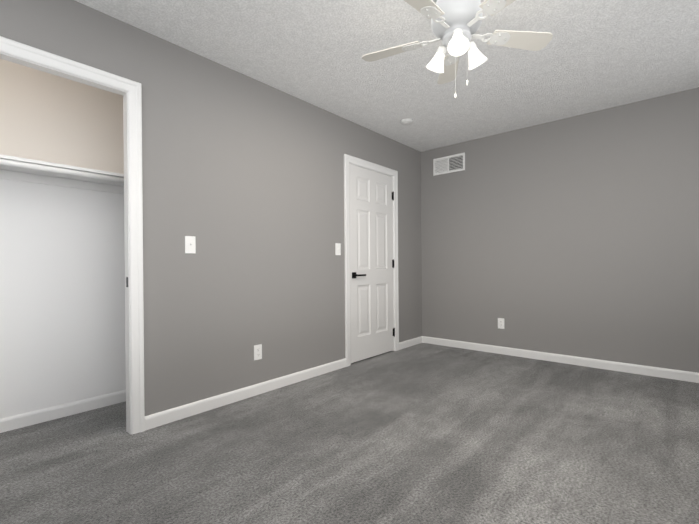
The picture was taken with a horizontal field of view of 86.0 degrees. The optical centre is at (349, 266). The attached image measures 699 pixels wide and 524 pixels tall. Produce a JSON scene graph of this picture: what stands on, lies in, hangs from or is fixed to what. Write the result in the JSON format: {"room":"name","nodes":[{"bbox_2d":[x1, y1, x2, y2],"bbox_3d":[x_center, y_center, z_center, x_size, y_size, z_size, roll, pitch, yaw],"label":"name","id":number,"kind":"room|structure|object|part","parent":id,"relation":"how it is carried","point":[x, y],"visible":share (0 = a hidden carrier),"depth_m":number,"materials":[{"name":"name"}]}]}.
{"room":"empty bedroom","nodes":[
{"label":"empty bedroom","id":0,"kind":"room"},
{"bbox_2d":[0,59,125,418],"bbox_3d":[-0.897,-0.228,3.278,0.640,2.440,4.798,0,0,41],"label":"wall","id":1,"kind":"structure","parent":0,"point":[62,295],"depth_m":2.49,"materials":[{"name":"paint"}]},
{"bbox_2d":[0,154,123,193],"bbox_3d":[-1.953,-0.569,2.203,0.340,0.074,1.786,0,0,41],"label":"closet shelf","id":2,"kind":"object","parent":1,"relation":"attached to","point":[30,170],"visible":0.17,"depth_m":2.36,"materials":[{"name":"white wood"}]},
{"bbox_3d":[-1.863,-0.569,2.124,0.100,0.034,1.786,0,0,41],"label":"closet rod","id":3,"kind":"part","parent":2,"relation":"part of","materials":[{"name":"white metal"}]},
{"bbox_2d":[0,390,125,432],"bbox_3d":[-1.853,0.962,2.127,0.578,0.082,1.790,0,0,41],"label":"baseboard","id":4,"kind":"structure","parent":1,"relation":"attached to","point":[41,415],"depth_m":2.48,"materials":[{"name":"white wood"}]},
{"bbox_2d":[0,0,421,415],"bbox_3d":[-0.652,-0.229,3.028,0.058,2.440,4.740,0,0,41],"label":"wall","id":5,"kind":"structure","parent":0,"point":[243,179],"depth_m":2.73,"materials":[{"name":"grey paint"}]},
{"bbox_2d":[0,36,144,433],"bbox_3d":[-1.717,-0.049,1.787,0.082,2.103,1.338,0,0,41],"label":"trim","id":6,"kind":"structure","parent":5,"relation":"attached to","point":[129,91],"depth_m":2.23,"materials":[{"name":"white wood"}]},
{"bbox_2d":[185,236,195,252],"bbox_3d":[-1.058,-0.144,2.498,0.022,0.115,0.070,0,0,41],"label":"light switch","id":7,"kind":"object","parent":5,"relation":"attached to","point":[190,244],"visible":1,"depth_m":2.50,"materials":[{"name":"white plastic"}]},
{"bbox_2d":[254,344,261,360],"bbox_3d":[-0.710,0.667,2.906,0.008,0.115,0.070,0,0,41],"label":"electrical outlet","id":8,"kind":"object","parent":5,"relation":"attached to","point":[257,352],"visible":1,"depth_m":2.90,"materials":[{"name":"white plastic"}]},
{"bbox_2d":[145,336,422,429],"bbox_3d":[-0.616,0.950,3.007,0.014,0.082,4.740,0,0,41],"label":"baseboard","id":9,"kind":"structure","parent":5,"relation":"attached to","point":[154,420],"depth_m":2.78,"materials":[{"name":"white wood"}]},
{"bbox_2d":[335,243,340,254],"bbox_3d":[-0.104,-0.165,3.598,0.022,0.115,0.070,0,0,41],"label":"light switch","id":10,"kind":"object","parent":5,"relation":"attached to","point":[337,248],"visible":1,"depth_m":3.60,"materials":[{"name":"white plastic"}]},
{"bbox_2d":[344,154,398,366],"bbox_3d":[0.240,-0.062,4.040,0.078,2.087,0.922,0,0,41],"label":"door frame","id":11,"kind":"structure","parent":5,"relation":"attached to","point":[358,162],"depth_m":3.81,"materials":[{"name":"white wood"}]},
{"bbox_2d":[349,164,394,362],"bbox_3d":[0.266,-0.030,4.024,0.095,1.995,0.775,0,0,41],"label":"door","id":12,"kind":"structure","parent":5,"relation":"in","point":[371,268],"depth_m":4.00,"materials":[{"name":"white wood"}]},
{"bbox_3d":[0.098,0.090,3.804,0.060,0.062,0.159,0,0,41],"label":"handle","id":13,"kind":"part","parent":12,"relation":"part of","materials":[{"name":"black metal"}]},
{"bbox_3d":[0.504,-0.025,4.309,0.015,1.674,0.031,0,0,41],"label":"door hinges","id":14,"kind":"part","parent":12,"relation":"part of","materials":[{"name":"black metal"}]},
{"bbox_2d":[0,343,698,523],"bbox_3d":[0.322,1.036,2.195,3.890,0.100,4.856,0,0,41],"label":"floor","id":15,"kind":"structure","parent":0,"point":[424,433],"depth_m":1.97,"materials":[{"name":"carpet"}]},
{"bbox_2d":[75,0,698,151],"bbox_3d":[0.302,-1.504,2.188,3.890,0.100,4.856,0,0,41],"label":"ceiling","id":16,"kind":"structure","parent":0,"point":[594,55],"depth_m":2.60,"materials":[{"name":"white paint"}]},
{"bbox_2d":[400,119,412,125],"bbox_3d":[0.575,-1.445,3.765,0.132,0.031,0.132,0,0,41],"label":"smoke detector","id":17,"kind":"object","parent":16,"relation":"attached to","point":[405,122],"visible":1,"depth_m":3.73,"materials":[{"name":"white plastic"}]},
{"bbox_2d":[362,0,552,98],"bbox_3d":[0.546,-1.192,1.993,1.058,0.528,1.028,0,0,41],"label":"fan","id":18,"kind":"object","parent":16,"relation":"hanging from","point":[455,25],"visible":1,"depth_m":2.01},
{"bbox_3d":[0.483,-1.137,2.100,0.104,0.108,0.106,0,0,41],"label":"lamp shade","id":19,"kind":"part","parent":18,"relation":"part of","materials":[{"name":"white glass"}]},
{"bbox_3d":[0.575,-1.324,2.012,0.264,0.264,0.264,0,0,41],"label":"motor","id":20,"kind":"part","parent":18,"relation":"part of","materials":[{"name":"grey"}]},
{"bbox_3d":[0.548,-1.137,1.885,0.104,0.108,0.101,0,0,41],"label":"lamp shade","id":21,"kind":"part","parent":18,"relation":"part of","materials":[{"name":"white glass"}]},
{"bbox_3d":[0.702,-1.139,2.051,0.103,0.108,0.101,0,0,41],"label":"lamp shade","id":22,"kind":"part","parent":18,"relation":"part of","materials":[{"name":"white glass"}]},
{"bbox_2d":[421,87,698,372],"bbox_3d":[2.125,-0.253,3.794,3.250,2.440,0.058,0,0,41],"label":"wall","id":23,"kind":"structure","parent":0,"point":[577,235],"depth_m":3.67,"materials":[{"name":"grey paint"}]},
{"bbox_2d":[433,153,464,175],"bbox_3d":[1.202,-1.236,4.540,0.410,0.205,0.011,0,0,41],"label":"air vent","id":24,"kind":"object","parent":23,"relation":"in","point":[449,164],"visible":1,"depth_m":4.54,"materials":[{"name":"white metal"}]},
{"bbox_2d":[498,318,503,328],"bbox_3d":[1.678,0.632,4.147,0.070,0.115,0.008,0,0,41],"label":"electrical outlet","id":25,"kind":"object","parent":23,"relation":"attached to","point":[500,323],"visible":1,"depth_m":4.14,"materials":[{"name":"white plastic"}]},
{"bbox_2d":[423,336,698,382],"bbox_3d":[2.116,0.926,3.765,3.120,0.082,0.014,0,0,41],"label":"baseboard","id":26,"kind":"structure","parent":23,"relation":"attached to","point":[681,375],"depth_m":3.67,"materials":[{"name":"white wood"}]}
]}

